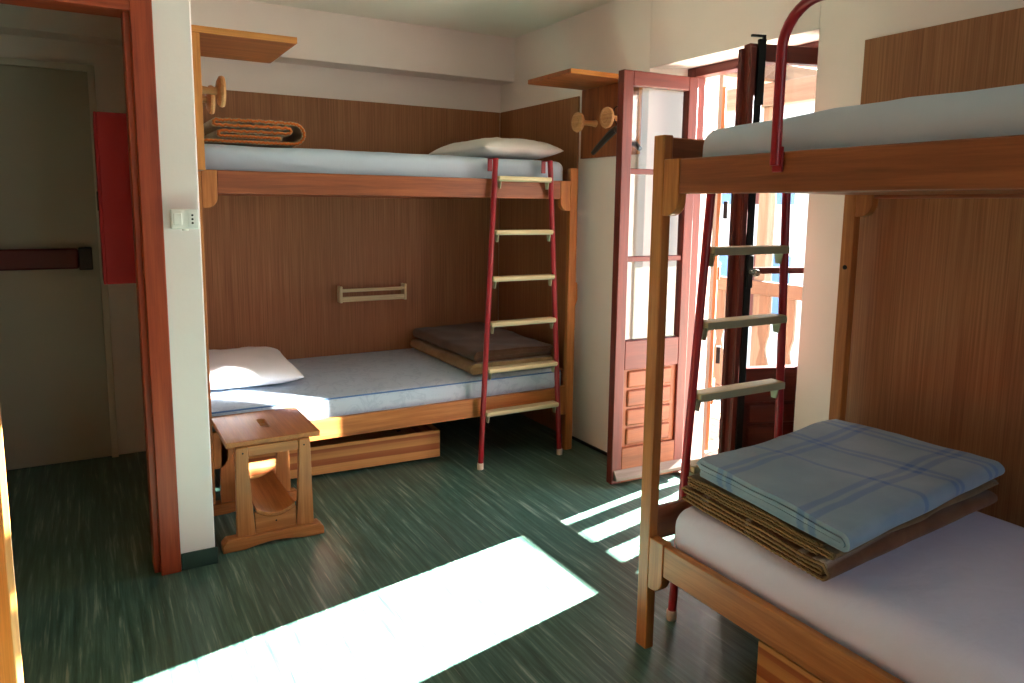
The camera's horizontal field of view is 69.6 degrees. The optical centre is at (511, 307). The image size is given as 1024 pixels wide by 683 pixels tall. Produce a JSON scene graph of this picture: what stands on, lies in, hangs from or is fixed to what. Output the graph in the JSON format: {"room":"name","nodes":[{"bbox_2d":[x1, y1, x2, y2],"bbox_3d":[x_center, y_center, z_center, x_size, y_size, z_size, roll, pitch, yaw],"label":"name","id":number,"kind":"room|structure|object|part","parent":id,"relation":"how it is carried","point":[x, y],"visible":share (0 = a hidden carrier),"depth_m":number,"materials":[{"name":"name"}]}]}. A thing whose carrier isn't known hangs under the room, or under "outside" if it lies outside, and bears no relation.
{"room":"hostel dormitory room","nodes":[
{"label":"hostel dormitory room","id":0,"kind":"room"},
{"bbox_2d":[152,0,214,567],"bbox_3d":[-1.712,-0.347,3.608,0.142,2.665,1.695,-4,9,-30],"label":"wall partition","id":1,"kind":"structure","parent":0,"point":[172,34],"depth_m":2.90,"materials":[{"name":"white paint"}]},
{"bbox_2d":[170,209,198,230],"bbox_3d":[-1.268,-0.339,2.855,0.099,0.083,0.042,-4,9,-30],"label":"box","id":2,"kind":"object","parent":1,"relation":"attached to","point":[184,219],"visible":1,"depth_m":2.84,"materials":[{"name":"white plastic"}]},
{"bbox_2d":[173,213,181,224],"bbox_3d":[-1.281,-0.338,2.826,0.030,0.046,0.005,-4,9,-30],"label":"switch","id":3,"kind":"object","parent":2,"relation":"attached to","point":[177,217],"depth_m":2.82,"materials":[{"name":"white plastic"}]},
{"bbox_2d":[188,212,196,225],"bbox_3d":[-1.237,-0.341,2.853,0.030,0.054,0.003,-4,9,-30],"label":"socket","id":4,"kind":"object","parent":2,"relation":"attached to","point":[192,216],"depth_m":2.85,"materials":[{"name":"white plastic"}]},
{"bbox_2d":[181,542,217,570],"bbox_3d":[-1.408,1.014,3.253,0.140,0.072,0.464,-4,9,-30],"label":"baseboard","id":5,"kind":"structure","parent":1,"relation":"attached to","point":[209,556],"depth_m":3.05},
{"bbox_2d":[191,25,296,171],"bbox_3d":[-1.192,-0.860,3.193,0.408,0.551,0.509,-4,9,-30],"label":"coat rack","id":6,"kind":"object","parent":1,"relation":"attached to","point":[214,42],"visible":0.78,"depth_m":3.01,"materials":[{"name":"brown wood"}]},
{"bbox_2d":[198,32,295,62],"bbox_3d":[-1.190,-1.120,3.159,0.408,0.026,0.505,-4,9,-30],"label":"shelf","id":7,"kind":"object","parent":6,"relation":"attached to","point":[244,46],"depth_m":3.09,"materials":[{"name":"brown wood"}]},
{"bbox_2d":[0,34,500,469],"bbox_3d":[-1.792,-0.485,4.599,4.700,2.665,0.120,-4,9,-30],"label":"wall","id":8,"kind":"structure","parent":0,"point":[107,60],"depth_m":4.42,"materials":[{"name":"beige paint"}]},
{"bbox_2d":[0,64,111,469],"bbox_3d":[-2.791,-0.176,3.936,1.035,2.200,0.100,-4,9,-30],"label":"door","id":9,"kind":"structure","parent":8,"relation":"in","point":[54,404],"depth_m":4.09,"materials":[{"name":"grey paint"}]},
{"bbox_2d":[0,57,118,457],"bbox_3d":[-2.793,-0.195,3.967,1.075,2.240,0.040,-4,9,-30],"label":"trim","id":10,"kind":"structure","parent":8,"relation":"attached to","point":[89,69],"depth_m":4.19,"materials":[{"name":"paint"}]},
{"bbox_2d":[92,111,135,283],"bbox_3d":[-1.694,-0.469,3.213,0.204,0.709,0.280,-4,9,-30],"label":"panel","id":11,"kind":"object","parent":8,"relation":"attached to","point":[113,192],"visible":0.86,"depth_m":3.08,"materials":[{"name":"red paint"}]},
{"bbox_3d":[-1.726,-0.443,3.071,0.006,0.080,0.020,-4,9,-30],"label":"handle","id":12,"kind":"part","parent":11,"relation":"part of","materials":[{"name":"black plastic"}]},
{"bbox_3d":[-1.773,-0.464,3.168,0.010,0.709,0.280,-4,9,-30],"label":"door","id":13,"kind":"part","parent":11,"relation":"part of","materials":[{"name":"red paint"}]},
{"bbox_2d":[202,90,499,359],"bbox_3d":[-1.084,-0.277,4.962,2.263,2.171,0.014,-4,9,-30],"label":"wall panel","id":14,"kind":"object","parent":8,"relation":"attached to","point":[275,266],"visible":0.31,"depth_m":4.91,"materials":[{"name":"brown wood"}]},
{"bbox_2d":[337,283,406,302],"bbox_3d":[-0.949,-0.099,5.017,0.470,0.110,0.071,-4,9,-30],"label":"wall rack","id":15,"kind":"object","parent":14,"relation":"attached to","point":[403,287],"visible":1,"depth_m":4.98,"materials":[{"name":"brown wood"}]},
{"bbox_2d":[6,413,758,682],"bbox_3d":[-0.211,1.262,2.034,4.700,0.060,6.490,-4,9,-30],"label":"floor","id":16,"kind":"structure","parent":0,"point":[523,567],"depth_m":2.93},
{"bbox_2d":[0,410,23,682],"bbox_3d":[-1.741,0.108,2.152,0.802,2.140,0.084,6,9,32],"label":"door","id":17,"kind":"structure","parent":16,"relation":"on","point":[11,669],"depth_m":2.06,"materials":[{"name":"brown wood"}]},
{"bbox_2d":[211,407,323,553],"bbox_3d":[-1.172,0.783,3.457,0.438,0.480,0.495,-4,9,-30],"label":"wooden stool","id":18,"kind":"object","parent":16,"relation":"on","point":[272,496],"visible":0.99,"depth_m":3.33,"materials":[{"name":"brown wood"}]},
{"bbox_3d":[-1.382,0.747,3.582,0.078,0.401,0.030,-4,9,-30],"label":"leg","id":19,"kind":"part","parent":18,"relation":"part of","materials":[{"name":"brown wood"}]},
{"bbox_3d":[-1.166,0.801,3.211,0.078,0.401,0.030,-4,9,-30],"label":"leg","id":20,"kind":"part","parent":18,"relation":"part of","materials":[{"name":"brown wood"}]},
{"bbox_3d":[-1.161,0.554,3.444,0.405,0.024,0.460,-4,9,-30],"label":"seat","id":21,"kind":"part","parent":18,"relation":"part of","materials":[{"name":"brown wood"}]},
{"bbox_2d":[250,470,294,515],"bbox_3d":[-1.164,0.875,3.475,0.168,0.045,0.463,-4,9,-30],"label":"shelf","id":22,"kind":"object","parent":18,"relation":"attached to","point":[270,497],"depth_m":3.41,"materials":[{"name":"brown wood"}]},
{"bbox_3d":[-1.057,0.945,3.295,0.178,0.096,0.022,-4,9,-30],"label":"cross panel","id":23,"kind":"part","parent":18,"relation":"part of","materials":[{"name":"brown wood"}]},
{"bbox_3d":[-1.160,0.732,3.709,0.078,0.401,0.030,-4,9,-30],"label":"leg","id":24,"kind":"part","parent":18,"relation":"part of","materials":[{"name":"brown wood"}]},
{"bbox_3d":[-0.944,0.786,3.337,0.078,0.401,0.030,-4,9,-30],"label":"leg","id":25,"kind":"part","parent":18,"relation":"part of","materials":[{"name":"brown wood"}]},
{"bbox_2d":[233,424,439,478],"bbox_3d":[-1.071,0.806,4.396,1.130,0.180,0.620,-3,9,-27],"label":"drawer","id":26,"kind":"object","parent":16,"relation":"on","point":[345,453],"visible":0.48,"depth_m":4.19,"materials":[{"name":"brown wood"}]},
{"bbox_2d":[198,168,577,503],"bbox_3d":[-0.825,0.020,4.463,2.153,1.725,1.167,-4,9,-30],"label":"bunk bed","id":27,"kind":"object","parent":16,"relation":"on","point":[212,183],"visible":0.51,"depth_m":3.96,"materials":[{"name":"brown wood"}]},
{"bbox_3d":[-1.454,0.151,3.458,0.052,1.725,0.036,-4,9,-30],"label":"post","id":28,"kind":"part","parent":27,"relation":"part of","materials":[{"name":"brown wood"}]},
{"bbox_3d":[-1.108,-0.776,4.846,1.895,0.106,0.030,-4,9,-30],"label":"rail","id":29,"kind":"part","parent":27,"relation":"part of","materials":[{"name":"brown wood"}]},
{"bbox_2d":[204,144,562,180],"bbox_3d":[-0.830,-0.792,4.356,2.044,0.219,1.065,-4,9,-30],"label":"mattress","id":30,"kind":"object","parent":27,"relation":"on","point":[217,156],"visible":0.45,"depth_m":3.79,"materials":[{"name":"white fabric"}]},
{"bbox_2d":[204,117,305,147],"bbox_3d":[-1.451,-0.925,3.950,0.567,0.130,0.518,-4,9,-30],"label":"folded blanket","id":31,"kind":"object","parent":30,"relation":"on","point":[223,131],"visible":0.91,"depth_m":3.77,"materials":[{"name":"beige fabric"}]},
{"bbox_2d":[429,137,563,159],"bbox_3d":[-0.118,-0.988,4.648,0.540,0.133,0.800,-4,9,-30],"label":"pillow","id":32,"kind":"object","parent":30,"relation":"on","point":[496,147],"visible":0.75,"depth_m":4.37,"materials":[{"name":"white fabric"}]},
{"bbox_2d":[211,348,560,431],"bbox_3d":[-0.844,0.455,4.528,2.044,0.193,1.082,-4,9,-30],"label":"mattress","id":33,"kind":"object","parent":27,"relation":"on","point":[345,384],"visible":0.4,"depth_m":4.17,"materials":[{"name":"white fabric"}]},
{"bbox_2d":[209,347,303,389],"bbox_3d":[-1.547,0.332,4.195,0.570,0.147,0.740,-3,9,-27],"label":"pillow","id":34,"kind":"object","parent":33,"relation":"on","point":[243,366],"visible":0.69,"depth_m":3.97,"materials":[{"name":"white fabric"}]},
{"bbox_2d":[410,339,553,374],"bbox_3d":[-0.225,0.291,4.845,0.580,0.065,0.941,-4,9,-30],"label":"folded blanket","id":35,"kind":"object","parent":33,"relation":"on","point":[467,365],"visible":0.4,"depth_m":4.52,"materials":[{"name":"beige fabric"}]},
{"bbox_2d":[413,322,552,361],"bbox_3d":[-0.218,0.216,4.875,0.562,0.075,0.964,-4,9,-30],"label":"folded blanket","id":36,"kind":"object","parent":35,"relation":"on","point":[466,340],"visible":0.94,"depth_m":4.69,"materials":[{"name":"fabric"}]},
{"bbox_3d":[-0.543,-0.635,3.873,1.895,0.106,0.030,-4,9,-30],"label":"rail","id":37,"kind":"part","parent":27,"relation":"part of","materials":[{"name":"brown wood"}]},
{"bbox_3d":[-0.557,0.600,4.043,1.895,0.107,0.030,-4,9,-30],"label":"rail","id":38,"kind":"part","parent":27,"relation":"part of","materials":[{"name":"brown wood"}]},
{"bbox_3d":[0.352,0.030,4.488,0.052,1.725,0.036,-4,9,-30],"label":"post","id":39,"kind":"part","parent":27,"relation":"part of","materials":[{"name":"brown wood"}]},
{"bbox_2d":[477,158,562,469],"bbox_3d":[0.049,0.038,4.272,0.580,1.761,0.121,-4,9,-30],"label":"ladder","id":40,"kind":"object","parent":16,"relation":"on","point":[487,372],"visible":1,"depth_m":4.21,"materials":[{"name":"red metal"}]},
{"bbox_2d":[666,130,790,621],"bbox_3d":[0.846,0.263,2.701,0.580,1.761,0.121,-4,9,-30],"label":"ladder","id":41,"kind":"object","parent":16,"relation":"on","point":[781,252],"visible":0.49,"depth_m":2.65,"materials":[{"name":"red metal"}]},
{"bbox_2d":[756,640,824,682],"bbox_3d":[1.314,1.170,1.948,0.620,0.180,1.150,-4,9,-30],"label":"drawer","id":42,"kind":"object","parent":16,"relation":"on","point":[772,666],"visible":0.09,"depth_m":2.21,"materials":[{"name":"brown wood"}]},
{"bbox_2d":[636,0,1023,682],"bbox_3d":[1.395,0.269,1.745,1.016,2.023,2.150,-4,9,-30],"label":"bunk bed","id":43,"kind":"object","parent":16,"relation":"on","point":[983,167],"visible":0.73,"depth_m":2.12,"materials":[{"name":"brown wood"}]},
{"bbox_3d":[0.468,0.314,2.436,0.036,1.725,0.052,-4,9,-30],"label":"post","id":44,"kind":"part","parent":43,"relation":"part of","materials":[{"name":"brown wood"}]},
{"bbox_3d":[0.985,0.953,1.606,0.030,0.107,1.910,-4,9,-30],"label":"rail","id":45,"kind":"part","parent":43,"relation":"part of","materials":[{"name":"brown wood"}]},
{"bbox_3d":[1.295,0.258,2.908,0.036,1.725,0.052,-4,9,-30],"label":"post","id":46,"kind":"part","parent":43,"relation":"part of","materials":[{"name":"brown wood"}]},
{"bbox_2d":[675,506,1023,682],"bbox_3d":[1.406,0.840,1.829,0.910,0.216,2.004,-4,9,-30],"label":"mattress","id":47,"kind":"object","parent":43,"relation":"on","point":[945,605],"visible":0.51,"depth_m":1.92,"materials":[{"name":"white fabric"}]},
{"bbox_2d":[681,485,997,581],"bbox_3d":[1.044,0.623,2.424,0.966,0.057,0.616,-5,9,-34],"label":"folded blanket","id":48,"kind":"object","parent":47,"relation":"on","point":[820,567],"visible":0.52,"depth_m":2.13,"materials":[{"name":"fabric"}]},
{"bbox_2d":[687,473,998,560],"bbox_3d":[1.048,0.572,2.403,0.948,0.054,0.596,-5,10,-34],"label":"folded blanket","id":49,"kind":"object","parent":48,"relation":"on","point":[749,510],"visible":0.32,"depth_m":2.15,"materials":[{"name":"brown fabric"}]},
{"bbox_2d":[696,419,1004,551],"bbox_3d":[1.047,0.523,2.355,0.949,0.065,0.598,-5,10,-36],"label":"folded blanket","id":50,"kind":"object","parent":49,"relation":"on","point":[843,484],"visible":1,"depth_m":2.25,"materials":[{"name":"blue fabric"}]},
{"bbox_3d":[0.999,-0.282,1.436,0.030,0.106,1.910,-4,9,-30],"label":"rail","id":51,"kind":"part","parent":43,"relation":"part of","materials":[{"name":"brown wood"}]},
{"bbox_2d":[702,84,1023,156],"bbox_3d":[1.434,-0.393,1.624,0.880,0.226,1.973,-4,9,-30],"label":"mattress","id":52,"kind":"object","parent":43,"relation":"on","point":[998,111],"visible":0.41,"depth_m":1.72,"materials":[{"name":"white fabric"}]},
{"bbox_3d":[1.826,-0.337,1.908,0.030,0.106,1.910,-4,9,-30],"label":"rail","id":53,"kind":"part","parent":43,"relation":"part of","materials":[{"name":"brown wood"}]},
{"bbox_2d":[247,0,614,37],"bbox_3d":[-0.185,-1.446,1.671,4.700,0.085,6.510,-4,9,-30],"label":"ceiling","id":54,"kind":"structure","parent":0,"point":[504,18],"depth_m":4.45,"materials":[{"name":"paint"}]},
{"bbox_2d":[0,0,514,85],"bbox_3d":[-1.841,-1.627,4.223,4.175,0.300,0.195,-4,9,-30],"label":"beam","id":55,"kind":"structure","parent":54,"relation":"attached to","point":[324,39],"depth_m":4.56,"materials":[{"name":"beige paint"}]},
{"bbox_2d":[701,75,722,457],"bbox_3d":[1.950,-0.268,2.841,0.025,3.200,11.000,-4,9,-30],"label":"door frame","id":56,"kind":"structure","parent":0,"point":[721,76],"depth_m":4.27,"materials":[{"name":"white paint"}]},
{"bbox_2d":[705,400,720,456],"bbox_3d":[1.292,0.829,5.297,1.126,0.033,6.400,-4,9,-30],"label":"deck","id":57,"kind":"object","parent":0,"point":[715,408],"visible":0.02,"depth_m":5.08,"materials":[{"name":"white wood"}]},
{"bbox_2d":[713,276,802,386],"bbox_3d":[1.216,0.151,6.204,0.090,1.062,4.490,-4,9,-30],"label":"balcony railing","id":58,"kind":"object","parent":57,"relation":"on","point":[766,290],"visible":0.06,"depth_m":5.19,"materials":[{"name":"brown wood"}]},
{"bbox_3d":[1.216,-0.272,6.143,0.050,0.097,4.400,-4,9,-30],"label":"rail","id":59,"kind":"part","parent":58,"relation":"part of","materials":[{"name":"brown wood"}]},
{"bbox_2d":[723,65,816,365],"bbox_3d":[1.225,-0.466,5.479,1.400,2.482,5.700,-4,9,-30],"label":"canopy frame","id":60,"kind":"object","parent":57,"relation":"on","point":[800,86],"visible":0.06,"depth_m":5.16,"materials":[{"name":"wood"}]},
{"bbox_3d":[1.797,-0.295,5.265,0.080,2.214,0.090,-4,9,-30],"label":"post","id":61,"kind":"part","parent":60,"relation":"part of","materials":[{"name":"brown wood"}]},
{"bbox_2d":[501,0,1023,459],"bbox_3d":[1.657,-0.212,2.906,0.425,2.665,6.290,-4,9,-30],"label":"wall","id":62,"kind":"structure","parent":0,"point":[672,37],"depth_m":4.00,"materials":[{"name":"beige paint"}]},
{"bbox_2d":[498,96,579,433],"bbox_3d":[0.153,-0.281,5.092,0.012,2.171,0.994,-4,9,-30],"label":"wall panel","id":63,"kind":"object","parent":62,"relation":"attached to","point":[550,123],"visible":0.6,"depth_m":5.04,"materials":[{"name":"brown wood"}]},
{"bbox_2d":[528,68,642,158],"bbox_3d":[0.400,-1.081,4.169,0.405,0.435,0.544,-4,9,-30],"label":"coat rack","id":64,"kind":"object","parent":62,"relation":"attached to","point":[599,89],"visible":0.85,"depth_m":4.25,"materials":[{"name":"brown wood"}]},
{"bbox_2d":[528,68,617,89],"bbox_3d":[0.376,-1.290,4.186,0.405,0.026,0.440,-4,9,-30],"label":"shelf","id":65,"kind":"object","parent":64,"relation":"attached to","point":[572,78],"depth_m":4.13,"materials":[{"name":"brown wood"}]},
{"bbox_2d":[591,106,641,154],"bbox_3d":[0.572,-0.975,4.048,0.042,0.252,0.434,-4,9,-30],"label":"hanger","id":66,"kind":"object","parent":64,"relation":"hanging from","point":[613,130],"visible":0.62,"depth_m":4.08,"materials":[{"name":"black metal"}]},
{"bbox_3d":[0.519,-0.936,4.145,0.042,0.146,0.224,-4,9,-30],"label":"arm","id":67,"kind":"part","parent":66,"relation":"part of","materials":[{"name":"black plastic"}]},
{"bbox_3d":[0.623,-0.910,3.965,0.042,0.146,0.224,-4,9,-30],"label":"arm","id":68,"kind":"part","parent":66,"relation":"part of","materials":[{"name":"black plastic"}]},
{"bbox_2d":[572,436,606,455],"bbox_3d":[0.548,0.887,4.538,0.012,0.018,0.645,-4,9,-30],"label":"baseboard","id":69,"kind":"structure","parent":62,"relation":"attached to","point":[573,437],"depth_m":4.63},
{"bbox_2d":[674,41,818,474],"bbox_3d":[1.273,-0.117,3.748,0.270,2.240,0.995,-4,9,-30],"label":"window","id":70,"kind":"structure","parent":62,"relation":"in","point":[731,66],"depth_m":4.05,"materials":[{"name":"red wood"}]},
{"bbox_2d":[606,69,698,484],"bbox_3d":[0.754,-0.129,3.929,0.482,2.158,0.078,-3,9,-27],"label":"door leaf","id":71,"kind":"structure","parent":70,"relation":"attached to","point":[627,376],"depth_m":3.94,"materials":[{"name":"red wood"}]},
{"bbox_3d":[0.737,0.842,4.075,0.358,0.193,0.050,-3,9,-27],"label":"rail","id":72,"kind":"part","parent":71,"relation":"part of","materials":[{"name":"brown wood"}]},
{"bbox_3d":[0.744,0.244,3.993,0.358,0.155,0.050,-3,9,-27],"label":"rail","id":73,"kind":"part","parent":71,"relation":"part of","materials":[{"name":"red wood"}]},
{"bbox_3d":[0.760,-1.164,3.799,0.358,0.072,0.050,-3,9,-27],"label":"rail","id":74,"kind":"part","parent":71,"relation":"part of","materials":[{"name":"red wood"}]},
{"bbox_2d":[705,87,727,450],"bbox_3d":[1.259,-0.218,4.514,0.080,2.130,0.464,3,8,16],"label":"window shutter","id":75,"kind":"object","parent":70,"relation":"attached to","point":[711,381],"visible":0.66,"depth_m":4.33,"materials":[{"name":"brown wood"}]},
{"bbox_2d":[718,34,817,453],"bbox_3d":[1.187,-0.045,3.233,0.469,2.191,0.142,-1,8,-12],"label":"door leaf","id":76,"kind":"structure","parent":70,"relation":"attached to","point":[746,420],"depth_m":3.22,"materials":[{"name":"red wood"}]},
{"bbox_3d":[1.018,0.039,3.211,0.030,1.830,0.012,-1,8,-12],"label":"bolt rod","id":77,"kind":"part","parent":76,"relation":"part of","materials":[{"name":"black metal"}]},
{"bbox_3d":[1.025,-0.153,3.175,0.028,0.140,0.007,-1,8,-12],"label":"handle plate","id":78,"kind":"part","parent":76,"relation":"part of","materials":[{"name":"black metal"}]},
{"bbox_3d":[1.032,-0.148,3.143,0.034,0.034,0.060,-1,8,-12],"label":"knob","id":79,"kind":"part","parent":76,"relation":"part of","materials":[{"name":"metal"}]},
{"bbox_3d":[1.184,0.341,3.322,0.327,0.155,0.050,-1,8,-12],"label":"rail","id":80,"kind":"part","parent":76,"relation":"part of","materials":[{"name":"red wood"}]},
{"bbox_3d":[1.200,-1.067,3.128,0.327,0.072,0.050,-1,8,-12],"label":"rail","id":81,"kind":"part","parent":76,"relation":"part of","materials":[{"name":"red wood"}]},
{"bbox_2d":[845,7,1023,527],"bbox_3d":[1.985,0.184,1.936,0.014,2.153,2.500,-4,9,-30],"label":"wall panel","id":82,"kind":"object","parent":62,"relation":"attached to","point":[937,348],"visible":0.45,"depth_m":2.64,"materials":[{"name":"brown wood"}]},
{"bbox_3d":[-2.144,-0.196,2.471,1.750,2.665,0.135,-4,9,-30],"label":"wall","id":83,"kind":"structure","parent":0,"visible":0},
{"bbox_2d":[0,0,181,575],"bbox_3d":[-1.793,-0.019,2.693,0.958,2.262,0.157,-4,9,-30],"label":"door frame","id":84,"kind":"structure","parent":83,"relation":"attached to","point":[135,15],"depth_m":2.83,"materials":[{"name":"red wood"}]},
{"label":"outside","id":85,"kind":"structure","parent":0,"visible":0},
{"bbox_3d":[22.323,1.486,24.820,56.900,0.200,100.000,-4,9,-30],"label":"ground","id":86,"kind":"structure","parent":85,"visible":0},
{"bbox_2d":[714,66,816,365],"bbox_3d":[7.340,-3.906,22.047,10.400,10.896,14.100,-4,9,-30],"label":"chalet","id":87,"kind":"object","parent":86,"relation":"on","point":[798,206],"visible":0.04,"depth_m":15.91,"materials":[{"name":"paint"}]},
{"bbox_2d":[718,255,727,276],"bbox_3d":[5.002,-0.615,17.355,0.060,1.400,0.520,-4,9,-30],"label":"shutter","id":88,"kind":"object","parent":87,"relation":"hanging from","point":[723,260],"depth_m":17.30,"materials":[{"name":"blue paint"}]},
{"bbox_2d":[721,194,730,203],"bbox_3d":[5.031,-3.091,17.014,0.060,1.400,0.520,-4,9,-30],"label":"shutter","id":89,"kind":"object","parent":87,"relation":"hanging from","point":[725,197],"depth_m":17.11,"materials":[{"name":"blue paint"}]},
{"bbox_2d":[771,255,790,313],"bbox_3d":[5.784,-0.420,16.008,0.060,1.400,0.520,-4,9,-30],"label":"shutter","id":90,"kind":"object","parent":87,"relation":"hanging from","point":[775,277],"depth_m":16.03,"materials":[{"name":"blue paint"}]},
{"bbox_2d":[776,193,794,203],"bbox_3d":[5.813,-2.897,15.667,0.060,1.400,0.520,-4,9,-30],"label":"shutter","id":91,"kind":"object","parent":87,"relation":"hanging from","point":[778,195],"depth_m":15.78,"materials":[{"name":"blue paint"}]}
]}

